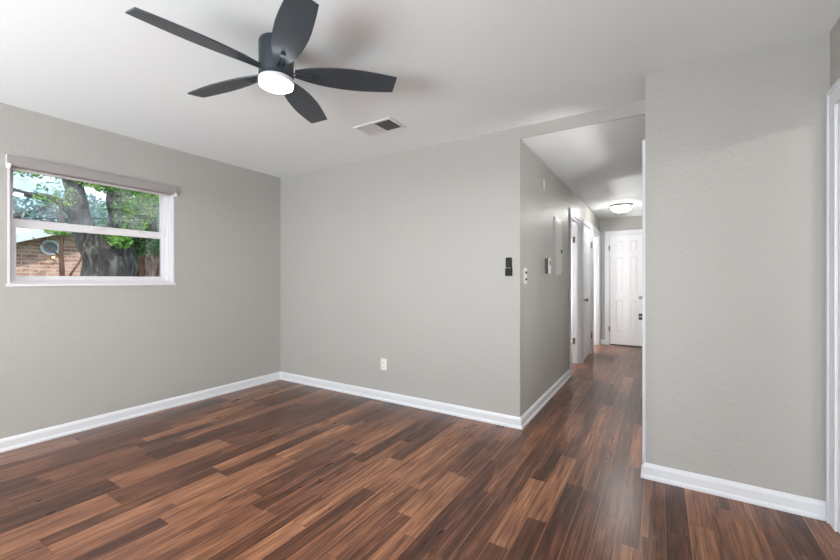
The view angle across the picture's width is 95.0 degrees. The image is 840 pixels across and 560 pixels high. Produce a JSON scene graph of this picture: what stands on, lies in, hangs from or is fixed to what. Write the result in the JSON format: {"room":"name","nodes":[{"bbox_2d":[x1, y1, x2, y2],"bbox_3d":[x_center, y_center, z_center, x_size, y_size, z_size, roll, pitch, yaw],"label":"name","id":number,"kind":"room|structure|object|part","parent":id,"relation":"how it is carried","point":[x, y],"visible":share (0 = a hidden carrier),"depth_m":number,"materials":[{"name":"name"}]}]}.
{"room":"empty living room","nodes":[
{"label":"empty living room","id":0,"kind":"room"},
{"bbox_2d":[0,103,279,438],"bbox_3d":[-2.027,-0.020,4.328,0.200,2.440,10.600,0,0,32],"label":"wall","id":1,"kind":"structure","parent":0,"point":[68,353],"depth_m":3.44,"materials":[{"name":"grey paint"}]},
{"bbox_2d":[6,168,175,286],"bbox_3d":[-2.692,-0.415,3.228,0.187,0.925,1.116,0,0,32],"label":"window","id":2,"kind":"structure","parent":1,"relation":"in","point":[165,234],"depth_m":3.21,"materials":[{"name":"white plastic"}]},
{"bbox_3d":[-2.750,-0.631,3.264,0.030,0.433,1.040,0,0,32],"label":"sash","id":3,"kind":"part","parent":2,"relation":"part of","materials":[{"name":"white plastic"}]},
{"bbox_3d":[-2.721,-0.223,3.246,0.033,0.455,1.040,0,0,32],"label":"sash","id":4,"kind":"part","parent":2,"relation":"part of","materials":[{"name":"white plastic"}]},
{"bbox_3d":[-2.616,0.036,3.180,0.009,0.022,1.116,0,0,32],"label":"sill","id":5,"kind":"part","parent":2,"relation":"part of","materials":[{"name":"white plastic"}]},
{"bbox_2d":[6,154,176,196],"bbox_3d":[-2.629,-0.834,3.189,0.088,0.097,1.121,0,0,32],"label":"roller shade","id":6,"kind":"object","parent":2,"relation":"attached to","point":[16,163],"visible":0.99,"depth_m":3.08,"materials":[{"name":"grey fabric"}]},
{"bbox_2d":[0,372,279,452],"bbox_3d":[-3.210,1.155,2.219,0.024,0.090,5.770,0,0,32],"label":"baseboard","id":7,"kind":"structure","parent":1,"relation":"attached to","point":[41,435],"depth_m":3.28,"materials":[{"name":"white paint"}]},
{"bbox_2d":[0,342,839,559],"bbox_3d":[1.380,1.260,2.204,8.230,0.120,10.840,0,0,32],"label":"floor","id":8,"kind":"structure","parent":0,"point":[278,469],"depth_m":2.17,"materials":[{"name":"brown wood"}]},
{"bbox_2d":[0,0,839,177],"bbox_3d":[1.380,-1.300,2.204,8.230,0.120,10.840,0,0,32],"label":"ceiling","id":9,"kind":"structure","parent":0,"point":[463,69],"depth_m":2.17,"materials":[{"name":"white paint"}]},
{"bbox_2d":[125,0,396,122],"bbox_3d":[-0.783,-1.122,2.013,1.199,0.236,1.204,0,0,32],"label":"ceiling fan","id":10,"kind":"object","parent":9,"relation":"hanging from","point":[294,22],"visible":1,"depth_m":1.93,"materials":[{"name":"grey metal"}]},
{"bbox_3d":[-0.991,-1.085,1.742,0.147,0.043,0.532,0,0,42],"label":"blade","id":11,"kind":"part","parent":10,"relation":"part of","materials":[{"name":"black wood"}]},
{"bbox_3d":[-1.080,-1.085,2.157,0.532,0.043,0.147,0,0,24],"label":"blade","id":12,"kind":"part","parent":10,"relation":"part of","materials":[{"name":"black wood"}]},
{"bbox_2d":[259,76,292,93],"bbox_3d":[-0.750,-1.012,2.010,0.168,0.017,0.168,0,0,32],"label":"diffuser","id":13,"kind":"object","parent":10,"relation":"attached to","point":[273,84],"depth_m":1.98,"materials":[{"name":"white glass"}]},
{"bbox_3d":[-0.569,-1.085,1.698,0.147,0.043,0.532,0,0,-30],"label":"blade","id":14,"kind":"part","parent":10,"relation":"part of","materials":[{"name":"black wood"}]},
{"bbox_3d":[-0.713,-1.085,2.369,0.147,0.043,0.532,0,0,6],"label":"blade","id":15,"kind":"part","parent":10,"relation":"part of","materials":[{"name":"black wood"}]},
{"bbox_3d":[-0.397,-1.085,2.086,0.532,0.043,0.147,0,0,-12],"label":"blade","id":16,"kind":"part","parent":10,"relation":"part of","materials":[{"name":"black wood"}]},
{"bbox_2d":[353,117,406,136],"bbox_3d":[-0.324,-1.235,3.119,0.370,0.008,0.230,0,0,32],"label":"ceiling vent","id":17,"kind":"object","parent":9,"relation":"in","point":[385,125],"visible":1,"depth_m":3.11,"materials":[{"name":"metal"}]},
{"bbox_2d":[280,100,644,416],"bbox_3d":[-0.035,-0.020,3.711,3.834,2.440,0.120,0,0,32],"label":"wall","id":18,"kind":"structure","parent":0,"point":[399,258],"depth_m":3.63,"materials":[{"name":"grey paint"}]},
{"bbox_2d":[381,358,386,369],"bbox_3d":[-0.363,0.841,3.838,0.070,0.114,0.009,0,0,32],"label":"wall outlet","id":19,"kind":"object","parent":18,"relation":"attached to","point":[383,361],"visible":1,"depth_m":3.83,"materials":[{"name":"white plastic"}]},
{"bbox_2d":[280,371,521,429],"bbox_3d":[-0.439,1.155,3.877,2.974,0.090,0.024,0,0,32],"label":"baseboard","id":20,"kind":"structure","parent":18,"relation":"attached to","point":[505,420],"depth_m":3.65,"materials":[{"name":"white paint"}]},
{"bbox_2d":[505,257,511,275],"bbox_3d":[0.725,-0.110,3.152,0.054,0.149,0.023,0,0,32],"label":"remote","id":21,"kind":"object","parent":18,"relation":"attached to","point":[508,270],"visible":1,"depth_m":3.14,"materials":[{"name":"black plastic"}]},
{"bbox_2d":[525,144,599,411],"bbox_3d":[2.068,-0.020,5.245,0.120,2.440,4.710,0,0,32],"label":"wall","id":22,"kind":"structure","parent":0,"point":[546,295],"depth_m":3.74,"materials":[{"name":"grey paint"}]},
{"bbox_2d":[523,268,526,283],"bbox_3d":[0.878,-0.034,3.201,0.022,0.132,0.082,0,0,32],"label":"light switch","id":23,"kind":"object","parent":22,"relation":"attached to","point":[524,269],"visible":1,"depth_m":3.18,"materials":[{"name":"white plastic"}]},
{"bbox_2d":[543,179,545,189],"bbox_3d":[1.199,-0.920,3.721,0.018,0.100,0.045,0,0,32],"label":"sensor","id":24,"kind":"object","parent":22,"relation":"attached to","point":[544,180],"visible":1,"depth_m":3.70,"materials":[{"name":"white plastic"}]},
{"bbox_2d":[520,369,570,429],"bbox_3d":[1.340,1.155,3.941,0.024,0.090,2.014,0,0,32],"label":"baseboard","id":25,"kind":"structure","parent":22,"relation":"attached to","point":[541,402],"depth_m":3.67,"materials":[{"name":"white paint"}]},
{"bbox_2d":[545,258,550,273],"bbox_3d":[1.264,-0.139,3.803,0.041,0.153,0.068,0,0,32],"label":"thermostat","id":26,"kind":"object","parent":22,"relation":"attached to","point":[547,260],"visible":1,"depth_m":3.78,"materials":[{"name":"grey plastic"}]},
{"bbox_2d":[554,216,561,274],"bbox_3d":[1.538,-0.371,4.261,0.022,0.618,0.350,0,0,32],"label":"breaker panel","id":27,"kind":"object","parent":22,"relation":"attached to","point":[557,222],"visible":1,"depth_m":4.21,"materials":[{"name":"grey metal"}]},
{"bbox_3d":[1.539,-0.375,4.261,0.005,0.530,0.260,0,0,32],"label":"panel door","id":28,"kind":"part","parent":27,"relation":"part of","materials":[{"name":"grey metal"}]},
{"bbox_2d":[569,208,582,370],"bbox_3d":[1.746,0.150,5.410,0.880,2.100,0.910,0,0,32],"label":"door","id":29,"kind":"structure","parent":22,"relation":"in","point":[576,221],"depth_m":5.51,"materials":[{"name":"white paint"}]},
{"bbox_2d":[571,226,600,351],"bbox_3d":[2.771,0.150,7.034,0.860,2.100,0.870,0,0,32],"label":"door","id":30,"kind":"structure","parent":22,"relation":"in","point":[596,233],"depth_m":7.13,"materials":[{"name":"white paint"}]},
{"bbox_3d":[3.127,0.150,6.812,0.020,2.100,0.870,0,0,32],"label":"casing","id":31,"kind":"part","parent":30,"relation":"part of","materials":[{"name":"white paint"}]},
{"bbox_2d":[583,218,592,362],"bbox_3d":[2.564,0.150,5.979,0.186,2.100,0.880,0,0,32],"label":"door","id":32,"kind":"structure","parent":22,"relation":"in","point":[587,232],"depth_m":6.02,"materials":[{"name":"white paint"}]},
{"bbox_2d":[521,114,644,218],"bbox_3d":[2.465,-1.192,4.934,0.884,0.095,4.818,0,0,32],"label":"ceiling","id":33,"kind":"structure","parent":0,"point":[601,163],"depth_m":3.69,"materials":[{"name":"white paint"}]},
{"bbox_2d":[610,203,632,212],"bbox_3d":[3.067,-1.080,5.865,0.316,0.130,0.316,0,0,32],"label":"ceiling lamp","id":34,"kind":"object","parent":33,"relation":"attached to","point":[620,207],"visible":1,"depth_m":5.77,"materials":[{"name":"glass"}]},
{"bbox_2d":[571,216,641,339],"bbox_3d":[4.215,-0.020,6.752,8.230,2.440,0.120,0,0,32],"label":"wall","id":35,"kind":"structure","parent":0,"point":[633,222],"depth_m":7.17,"materials":[{"name":"grey paint"}]},
{"bbox_2d":[605,229,641,346],"bbox_3d":[3.752,0.150,6.994,0.701,2.100,0.080,0,0,32],"label":"door","id":36,"kind":"structure","parent":35,"relation":"in","point":[623,249],"depth_m":7.01,"materials":[{"name":"white paint"}]},
{"bbox_2d":[645,32,829,500],"bbox_3d":[1.790,-0.020,2.149,0.916,2.440,0.110,0,0,32],"label":"wall","id":37,"kind":"structure","parent":0,"point":[735,145],"depth_m":2.11,"materials":[{"name":"grey paint"}]},
{"bbox_2d":[641,462,825,520],"bbox_3d":[1.693,1.155,2.130,0.820,0.090,0.024,0,0,32],"label":"baseboard","id":38,"kind":"structure","parent":37,"relation":"attached to","point":[773,499],"depth_m":2.10,"materials":[{"name":"white paint"}]},
{"bbox_2d":[830,18,839,531],"bbox_3d":[0.666,-0.020,-0.406,0.120,2.440,5.415,0,0,32],"label":"wall","id":39,"kind":"structure","parent":0,"point":[835,31],"depth_m":1.83,"materials":[{"name":"grey paint"}]},
{"bbox_2d":[826,78,839,533],"bbox_3d":[1.686,0.135,1.250,0.140,2.130,1.485,0,0,32],"label":"door frame","id":40,"kind":"structure","parent":39,"relation":"in","point":[833,94],"depth_m":1.86,"materials":[{"name":"white paint"}]},
{"bbox_3d":[2.792,-0.020,4.579,0.194,2.440,5.075,0,0,32],"label":"wall","id":41,"kind":"structure","parent":0,"visible":0},
{"bbox_2d":[642,139,644,463],"bbox_3d":[2.024,0.150,2.615,0.860,2.100,0.880,0,0,32],"label":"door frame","id":42,"kind":"structure","parent":41,"relation":"in","point":[643,141],"depth_m":2.47,"materials":[{"name":"white paint"}]},
{"label":"outside","id":43,"kind":"structure","parent":0,"visible":0},
{"bbox_3d":[-18.273,1.750,17.283,40.700,0.200,60.000,0,0,32],"label":"ground","id":44,"kind":"structure","parent":43,"visible":0},
{"bbox_2d":[13,188,108,233],"bbox_3d":[-8.575,-0.711,8.159,1.978,4.725,3.492,0,0,32],"label":"shade tree","id":45,"kind":"object","parent":44,"relation":"on","point":[19,212],"visible":0.31,"depth_m":8.34,"materials":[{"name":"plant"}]},
{"bbox_2d":[32,181,89,275],"bbox_3d":[-4.925,0.144,5.309,0.397,3.013,0.610,0,0,32],"label":"sapling","id":46,"kind":"object","parent":44,"relation":"on","point":[60,255],"visible":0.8,"depth_m":5.29,"materials":[{"name":"green plant"}]},
{"bbox_2d":[16,225,109,275],"bbox_3d":[-12.804,-0.653,17.173,8.700,4.606,14.000,0,0,32],"label":"brick house","id":47,"kind":"structure","parent":44,"relation":"on","point":[32,258],"depth_m":11.74,"materials":[{"name":"brick"}]},
{"bbox_3d":[-11.425,-1.000,11.894,0.015,0.344,0.344,0,0,32],"label":"pane","id":48,"kind":"part","parent":47,"relation":"part of","materials":[{"name":"grey glass"}]},
{"bbox_2d":[13,170,158,276],"bbox_3d":[-5.590,-1.179,7.078,2.983,5.663,3.954,0,0,32],"label":"oak tree","id":49,"kind":"object","parent":44,"relation":"on","point":[100,258],"visible":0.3,"depth_m":6.78,"materials":[{"name":"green plant"}]},
{"bbox_2d":[64,201,159,243],"bbox_3d":[-8.855,-0.434,11.878,1.869,4.170,3.477,0,0,32],"label":"tree","id":50,"kind":"object","parent":44,"relation":"on","point":[104,237],"visible":0.02,"depth_m":10.99,"materials":[{"name":"green plant"}]},
{"bbox_2d":[123,194,159,276],"bbox_3d":[-5.553,-0.681,7.908,1.033,4.663,1.089,0,0,32],"label":"tree","id":51,"kind":"object","parent":44,"relation":"on","point":[147,250],"visible":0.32,"depth_m":7.66,"materials":[{"name":"green plant"}]},
{"bbox_3d":[0.047,-0.675,14.253,0.220,4.650,0.220,0,0,32],"label":"utility pole","id":52,"kind":"object","parent":44,"relation":"on","visible":0},
{"bbox_2d":[15,217,158,218],"bbox_3d":[-4.777,-1.369,6.514,0.012,2.696,18.002,0,0,32],"label":"overhead cable","id":53,"kind":"object","parent":52,"relation":"attached to","point":[157,217],"visible":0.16,"depth_m":5.87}
]}

